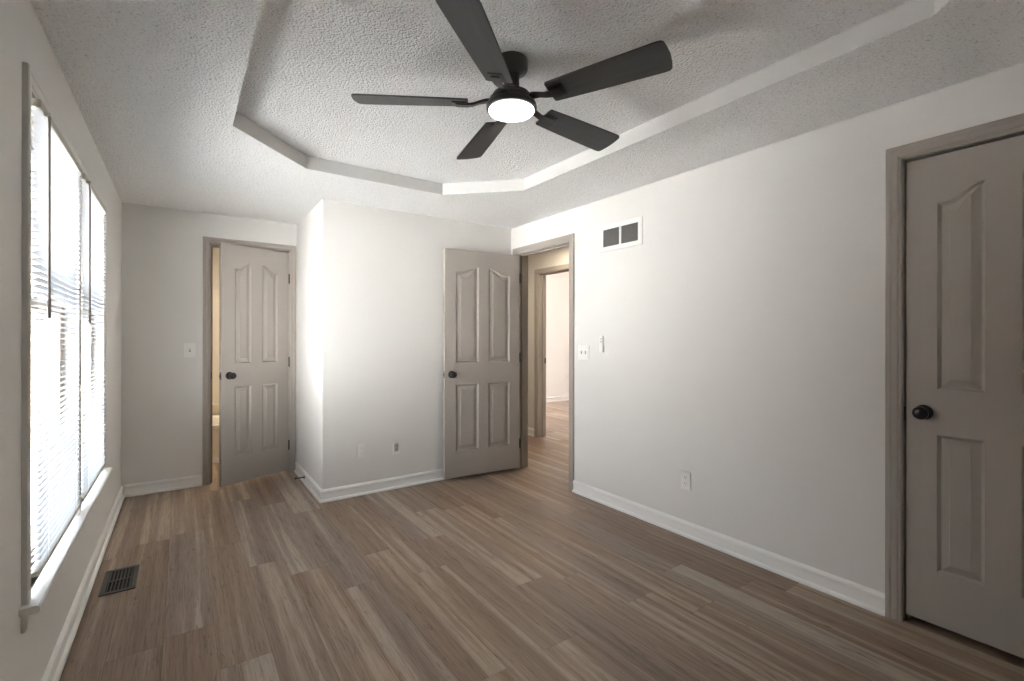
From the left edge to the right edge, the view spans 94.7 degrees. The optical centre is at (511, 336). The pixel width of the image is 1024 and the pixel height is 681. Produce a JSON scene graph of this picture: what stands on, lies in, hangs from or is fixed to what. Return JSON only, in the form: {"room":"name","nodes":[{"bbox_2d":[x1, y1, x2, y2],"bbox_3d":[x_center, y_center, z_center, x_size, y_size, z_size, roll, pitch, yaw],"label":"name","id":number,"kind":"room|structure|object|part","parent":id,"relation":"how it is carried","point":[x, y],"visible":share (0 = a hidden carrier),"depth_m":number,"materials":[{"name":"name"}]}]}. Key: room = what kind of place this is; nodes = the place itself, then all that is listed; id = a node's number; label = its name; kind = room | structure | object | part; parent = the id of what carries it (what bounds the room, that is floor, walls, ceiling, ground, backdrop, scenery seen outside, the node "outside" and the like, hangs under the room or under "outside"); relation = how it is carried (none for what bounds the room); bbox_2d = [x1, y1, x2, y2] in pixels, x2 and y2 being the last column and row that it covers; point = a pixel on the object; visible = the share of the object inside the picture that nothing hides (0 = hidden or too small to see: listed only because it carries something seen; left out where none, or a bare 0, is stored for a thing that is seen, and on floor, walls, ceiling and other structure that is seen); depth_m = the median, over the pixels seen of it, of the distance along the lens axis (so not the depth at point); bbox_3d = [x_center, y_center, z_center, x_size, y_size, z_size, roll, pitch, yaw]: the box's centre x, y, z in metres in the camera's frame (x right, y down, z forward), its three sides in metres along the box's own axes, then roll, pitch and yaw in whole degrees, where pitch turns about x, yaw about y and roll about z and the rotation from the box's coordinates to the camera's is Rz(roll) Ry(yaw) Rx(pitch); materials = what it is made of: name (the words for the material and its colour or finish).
{"room":"empty bedroom","nodes":[
{"label":"empty bedroom","id":0,"kind":"room"},
{"bbox_2d":[0,0,120,680],"bbox_3d":[-1.559,0.053,1.448,0.120,2.389,5.540,0,0,-35],"label":"wall","id":1,"kind":"structure","parent":0,"point":[26,656],"depth_m":1.38,"materials":[{"name":"paint"}]},
{"bbox_2d":[21,62,106,633],"bbox_3d":[-1.987,0.030,2.075,0.134,1.681,1.762,0,0,-35],"label":"window","id":2,"kind":"structure","parent":1,"relation":"in","point":[42,355],"depth_m":1.74,"materials":[{"name":"plastic"}]},
{"bbox_3d":[-1.780,-0.419,1.707,0.030,0.623,0.758,0,0,-35],"label":"sash","id":3,"kind":"part","parent":2,"relation":"part of","materials":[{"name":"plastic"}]},
{"bbox_3d":[-1.751,0.316,1.727,0.030,0.908,0.758,0,0,-35],"label":"sash","id":4,"kind":"part","parent":2,"relation":"part of","materials":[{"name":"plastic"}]},
{"bbox_2d":[31,98,81,577],"bbox_3d":[-1.699,0.003,1.783,0.042,1.497,0.750,0,0,-35],"label":"window blind","id":5,"kind":"object","parent":2,"relation":"attached to","point":[57,171],"visible":0.89,"depth_m":1.68,"materials":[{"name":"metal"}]},
{"bbox_3d":[-1.706,0.744,1.779,0.022,0.014,0.748,0,0,-35],"label":"rail","id":6,"kind":"part","parent":5,"relation":"part of","materials":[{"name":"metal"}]},
{"bbox_3d":[-1.705,0.007,1.779,0.026,1.465,0.511,0,0,-35],"label":"ladder cord","id":7,"kind":"part","parent":5,"relation":"part of","materials":[{"name":"white fabric"}]},
{"bbox_2d":[81,173,106,501],"bbox_3d":[-2.169,0.002,2.455,0.042,1.497,0.750,0,0,-35],"label":"window blind","id":8,"kind":"object","parent":2,"relation":"attached to","point":[93,209],"visible":0.88,"depth_m":2.39,"materials":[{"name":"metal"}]},
{"bbox_3d":[-2.175,0.006,2.451,0.026,1.465,0.511,0,0,-35],"label":"ladder cord","id":9,"kind":"part","parent":8,"relation":"part of","materials":[{"name":"white plastic"}]},
{"bbox_3d":[-2.176,0.744,2.451,0.022,0.014,0.748,0,0,-35],"label":"rail","id":10,"kind":"part","parent":8,"relation":"part of","materials":[{"name":"metal"}]},
{"bbox_2d":[19,467,112,616],"bbox_3d":[-1.943,0.803,2.106,0.080,0.022,1.806,0,0,-35],"label":"window sill","id":11,"kind":"structure","parent":1,"relation":"attached to","point":[45,581],"depth_m":1.72,"materials":[{"name":"paint"}]},
{"bbox_2d":[41,485,124,680],"bbox_3d":[-1.502,1.201,1.489,0.023,0.094,5.300,0,0,-35],"label":"baseboard","id":12,"kind":"structure","parent":1,"relation":"attached to","point":[55,666],"depth_m":2.12,"materials":[{"name":"paint"}]},
{"bbox_2d":[81,258,93,458],"bbox_3d":[-2.252,0.019,2.409,0.083,1.545,0.790,0,0,-35],"label":"window","id":13,"kind":"structure","parent":1,"relation":"in","point":[86,348],"depth_m":2.70,"materials":[{"name":"plastic"}]},
{"bbox_3d":[-2.265,-0.420,2.400,0.030,0.623,0.746,0,0,-35],"label":"sash","id":14,"kind":"part","parent":13,"relation":"part of","materials":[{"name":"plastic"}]},
{"bbox_3d":[-2.236,0.316,2.420,0.030,0.908,0.746,0,0,-35],"label":"sash","id":15,"kind":"part","parent":13,"relation":"part of","materials":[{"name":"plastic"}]},
{"bbox_2d":[121,202,296,494],"bbox_3d":[-2.549,0.051,4.063,1.256,2.389,0.120,0,0,-35],"label":"wall","id":16,"kind":"structure","parent":0,"point":[162,248],"depth_m":3.80,"materials":[{"name":"paint"}]},
{"bbox_2d":[124,474,201,497],"bbox_3d":[-2.800,1.199,3.801,0.507,0.094,0.023,0,0,-35],"label":"baseboard","id":17,"kind":"structure","parent":16,"relation":"attached to","point":[136,489],"depth_m":3.79,"materials":[{"name":"paint"}]},
{"bbox_2d":[184,343,195,356],"bbox_3d":[-2.664,0.111,3.898,0.080,0.118,0.018,0,0,-35],"label":"light switch","id":18,"kind":"object","parent":16,"relation":"attached to","point":[189,348],"visible":1,"depth_m":3.90,"materials":[{"name":"white plastic"}]},
{"bbox_2d":[202,236,295,485],"bbox_3d":[-2.337,0.203,4.211,0.720,2.087,0.153,0,0,-35],"label":"door frame","id":19,"kind":"structure","parent":16,"relation":"attached to","point":[209,243],"depth_m":4.03,"materials":[{"name":"beige paint"}]},
{"bbox_2d":[219,242,289,486],"bbox_3d":[-2.216,0.227,4.078,0.168,1.985,0.602,0,0,31],"label":"door","id":20,"kind":"structure","parent":16,"relation":"in","point":[254,361],"depth_m":4.03,"materials":[{"name":"beige paint"}]},
{"bbox_3d":[-2.294,0.319,3.855,0.068,0.064,0.064,0,0,31],"label":"knob","id":21,"kind":"part","parent":20,"relation":"part of","materials":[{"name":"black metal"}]},
{"bbox_2d":[213,248,218,289],"bbox_3d":[-2.429,0.052,5.269,3.136,2.389,1.720,0,0,-35],"label":"wall","id":22,"kind":"structure","parent":0,"point":[215,250],"depth_m":5.47,"materials":[{"name":"paint"}]},
{"bbox_2d":[212,290,218,413],"bbox_3d":[-3.239,0.168,5.435,1.565,1.397,0.240,0,0,-35],"label":"tub surround","id":23,"kind":"object","parent":22,"relation":"attached to","point":[215,385],"visible":0.02,"depth_m":5.30,"materials":[{"name":"ceramic"}]},
{"bbox_2d":[296,199,510,489],"bbox_3d":[-1.041,0.054,4.511,1.730,2.389,1.115,0,0,-35],"label":"wall partition","id":24,"kind":"structure","parent":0,"point":[369,324],"depth_m":3.83,"materials":[{"name":"paint"}]},
{"bbox_2d":[357,443,365,458],"bbox_3d":[-1.188,0.902,3.723,0.072,0.116,0.009,0,0,-35],"label":"wall outlet","id":25,"kind":"object","parent":24,"relation":"attached to","point":[361,448],"visible":1,"depth_m":3.72,"materials":[{"name":"white plastic"}]},
{"bbox_2d":[294,461,455,502],"bbox_3d":[-1.011,1.201,4.446,1.753,0.094,1.018,0,0,-35],"label":"baseboard","id":26,"kind":"structure","parent":24,"relation":"attached to","point":[359,489],"depth_m":3.81,"materials":[{"name":"paint"}]},
{"bbox_2d":[392,440,399,454],"bbox_3d":[-0.954,0.910,3.883,0.072,0.116,0.015,0,0,-35],"label":"wall outlet","id":27,"kind":"object","parent":24,"relation":"attached to","point":[395,443],"visible":1,"depth_m":3.88,"materials":[{"name":"white plastic"}]},
{"bbox_2d":[30,0,1023,228],"bbox_3d":[-0.338,-1.139,2.301,3.156,0.200,5.540,0,0,-35],"label":"ceiling","id":28,"kind":"structure","parent":0,"point":[236,108],"depth_m":2.04,"materials":[{"name":"paint"}]},
{"bbox_2d":[351,0,672,159],"bbox_3d":[0.019,-1.011,1.939,1.190,0.220,1.216,0,0,-35],"label":"ceiling fan","id":29,"kind":"object","parent":28,"relation":"hanging from","point":[511,102],"visible":1,"depth_m":1.78,"materials":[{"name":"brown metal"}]},
{"bbox_3d":[-0.404,-0.945,1.886,0.455,0.006,0.138,0,13,-4],"label":"blade","id":30,"kind":"part","parent":29,"relation":"part of","materials":[{"name":"black wood"}]},
{"bbox_3d":[-0.212,-0.939,1.899,0.060,0.004,0.060,0,13,-4],"label":"blade plate","id":31,"kind":"part","parent":29,"relation":"part of","materials":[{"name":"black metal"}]},
{"bbox_3d":[-0.102,-0.944,1.522,0.138,0.006,0.455,13,3,14],"label":"blade","id":32,"kind":"part","parent":29,"relation":"part of","materials":[{"name":"black wood"}]},
{"bbox_3d":[-0.150,-0.944,2.286,0.138,0.006,0.455,-14,5,-21],"label":"blade","id":33,"kind":"part","parent":29,"relation":"part of","materials":[{"name":"black wood"}]},
{"bbox_3d":[-0.056,-0.939,1.708,0.060,0.004,0.060,14,3,14],"label":"blade plate","id":34,"kind":"part","parent":29,"relation":"part of","materials":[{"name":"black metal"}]},
{"bbox_3d":[0.161,-0.939,2.044,0.060,0.004,0.060,0,-13,-40],"label":"blade plate","id":35,"kind":"part","parent":29,"relation":"part of","materials":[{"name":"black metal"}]},
{"bbox_3d":[0.175,-0.939,1.798,0.060,0.005,0.060,0,-13,32],"label":"blade plate","id":36,"kind":"part","parent":29,"relation":"part of","materials":[{"name":"black metal"}]},
{"bbox_3d":[0.308,-0.944,2.168,0.455,0.006,0.138,0,-13,-40],"label":"blade","id":37,"kind":"part","parent":29,"relation":"part of","materials":[{"name":"black wood"}]},
{"bbox_3d":[0.338,-0.944,1.696,0.455,0.006,0.138,0,-13,32],"label":"blade","id":38,"kind":"part","parent":29,"relation":"part of","materials":[{"name":"black wood"}]},
{"bbox_2d":[59,400,1023,680],"bbox_3d":[0.832,1.311,4.618,7.737,0.120,7.990,0,0,-35],"label":"floor","id":39,"kind":"structure","parent":0,"point":[513,574],"depth_m":2.25,"materials":[{"name":"wood"}]},
{"bbox_2d":[98,564,139,596],"bbox_3d":[-2.007,1.244,2.415,0.140,0.006,0.292,0,0,-35],"label":"floor vent","id":40,"kind":"object","parent":39,"relation":"in","point":[121,579],"visible":1,"depth_m":2.40,"materials":[{"name":"metal"}]},
{"bbox_2d":[212,414,218,463],"bbox_3d":[-2.961,1.056,5.066,1.534,0.378,0.765,0,0,-35],"label":"bathtub","id":41,"kind":"object","parent":39,"relation":"on","point":[215,417],"visible":0.02,"depth_m":4.65,"materials":[{"name":"ceramic"}]},
{"bbox_2d":[528,247,568,428],"bbox_3d":[0.695,-0.014,5.429,0.120,2.530,4.300,0,0,-35],"label":"wall","id":42,"kind":"structure","parent":0,"point":[560,256],"depth_m":5.95,"materials":[{"name":"paint"}]},
{"bbox_2d":[528,427,533,436],"bbox_3d":[-0.159,1.203,6.522,0.023,0.094,1.533,0,0,-35],"label":"baseboard","id":43,"kind":"structure","parent":42,"relation":"attached to","point":[530,430],"depth_m":5.95,"materials":[{"name":"paint"}]},
{"bbox_2d":[534,263,568,437],"bbox_3d":[0.581,0.207,5.591,0.153,2.087,0.839,0,0,-35],"label":"door frame","id":44,"kind":"structure","parent":42,"relation":"attached to","point":[540,274],"depth_m":5.87,"materials":[{"name":"beige paint"}]},
{"bbox_2d":[546,275,568,396],"bbox_3d":[1.610,-0.013,7.242,3.458,2.530,4.220,0,0,-35],"label":"wall","id":45,"kind":"structure","parent":0,"point":[557,287],"depth_m":9.16,"materials":[{"name":"paint"}]},
{"bbox_2d":[546,395,568,401],"bbox_3d":[0.432,1.204,8.834,3.358,0.094,0.023,0,0,-35],"label":"baseboard","id":46,"kind":"structure","parent":45,"relation":"attached to","point":[556,398],"depth_m":9.15,"materials":[{"name":"paint"}]},
{"bbox_2d":[551,272,568,276],"bbox_3d":[1.560,-1.228,7.315,3.458,0.100,4.200,0,0,-35],"label":"ceiling","id":47,"kind":"structure","parent":0,"point":[565,274],"depth_m":8.92,"materials":[{"name":"paint"}]},
{"bbox_2d":[511,62,1023,592],"bbox_3d":[0.599,0.056,3.782,0.120,2.389,6.890,0,0,-35],"label":"wall","id":48,"kind":"structure","parent":0,"point":[743,354],"depth_m":2.60,"materials":[{"name":"paint"}]},
{"bbox_2d":[443,248,520,478],"bbox_3d":[-0.259,0.230,4.247,0.764,1.985,0.168,0,0,-29],"label":"door","id":49,"kind":"structure","parent":48,"relation":"in","point":[482,357],"depth_m":4.21,"materials":[{"name":"beige paint"}]},
{"bbox_3d":[-0.507,0.327,4.051,0.064,0.064,0.068,0,0,-29],"label":"knob","id":50,"kind":"part","parent":49,"relation":"part of","materials":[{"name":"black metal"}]},
{"bbox_2d":[513,233,574,490],"bbox_3d":[0.309,0.207,4.195,0.153,2.087,0.852,0,0,-35],"label":"door frame","id":51,"kind":"structure","parent":48,"relation":"attached to","point":[568,240],"depth_m":4.43,"materials":[{"name":"beige paint"}]},
{"bbox_2d":[578,345,588,359],"bbox_3d":[0.561,0.123,3.715,0.018,0.118,0.126,0,0,-35],"label":"light switch","id":52,"kind":"object","parent":48,"relation":"attached to","point":[583,350],"visible":1,"depth_m":3.72,"materials":[{"name":"white plastic"}]},
{"bbox_2d":[599,336,603,351],"bbox_3d":[0.675,0.056,3.551,0.019,0.121,0.038,0,0,-35],"label":"remote control","id":53,"kind":"object","parent":48,"relation":"attached to","point":[601,347],"visible":1,"depth_m":3.54,"materials":[{"name":"white plastic"}]},
{"bbox_2d":[600,216,642,252],"bbox_3d":[0.783,-0.735,3.409,0.008,0.192,0.400,0,0,-35],"label":"air vent","id":54,"kind":"object","parent":48,"relation":"in","point":[627,233],"visible":1,"depth_m":3.39,"materials":[{"name":"white plastic"}]},
{"bbox_2d":[681,470,690,490],"bbox_3d":[1.092,0.904,2.962,0.009,0.116,0.072,0,0,-35],"label":"wall outlet","id":55,"kind":"object","parent":48,"relation":"attached to","point":[685,476],"visible":1,"depth_m":2.96,"materials":[{"name":"white plastic"}]},
{"bbox_2d":[572,480,884,615],"bbox_3d":[1.085,1.205,2.960,0.023,0.094,2.061,0,0,-35],"label":"baseboard","id":56,"kind":"structure","parent":48,"relation":"attached to","point":[872,600],"depth_m":2.62,"materials":[{"name":"paint"}]},
{"bbox_2d":[885,113,1023,621],"bbox_3d":[1.945,0.207,1.858,0.153,2.092,0.731,0,0,-35],"label":"door frame","id":57,"kind":"structure","parent":48,"relation":"attached to","point":[897,158],"depth_m":2.08,"materials":[{"name":"beige paint"}]},
{"bbox_2d":[906,135,1023,658],"bbox_3d":[1.920,0.227,1.844,0.168,1.985,0.608,0,0,-35],"label":"door","id":58,"kind":"structure","parent":48,"relation":"in","point":[965,207],"depth_m":1.92,"materials":[{"name":"beige paint"}]},
{"bbox_3d":[1.745,0.324,2.007,0.068,0.064,0.064,0,0,-35],"label":"knob","id":59,"kind":"part","parent":58,"relation":"part of","materials":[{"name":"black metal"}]},
{"label":"outside","id":60,"kind":"structure","parent":0,"visible":0},
{"bbox_2d":[31,446,36,524],"bbox_3d":[-27.673,1.857,-13.262,59.453,0.200,70.000,0,0,-35],"label":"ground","id":61,"kind":"structure","parent":60,"point":[33,449],"depth_m":5.95,"materials":[{"name":"white"}]},
{"bbox_2d":[31,167,36,446],"bbox_3d":[-15.112,-1.224,5.900,14.800,6.000,11.000,0,0,-35],"label":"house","id":62,"kind":"structure","parent":61,"relation":"on","point":[33,289],"depth_m":7.74,"materials":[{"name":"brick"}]}
]}

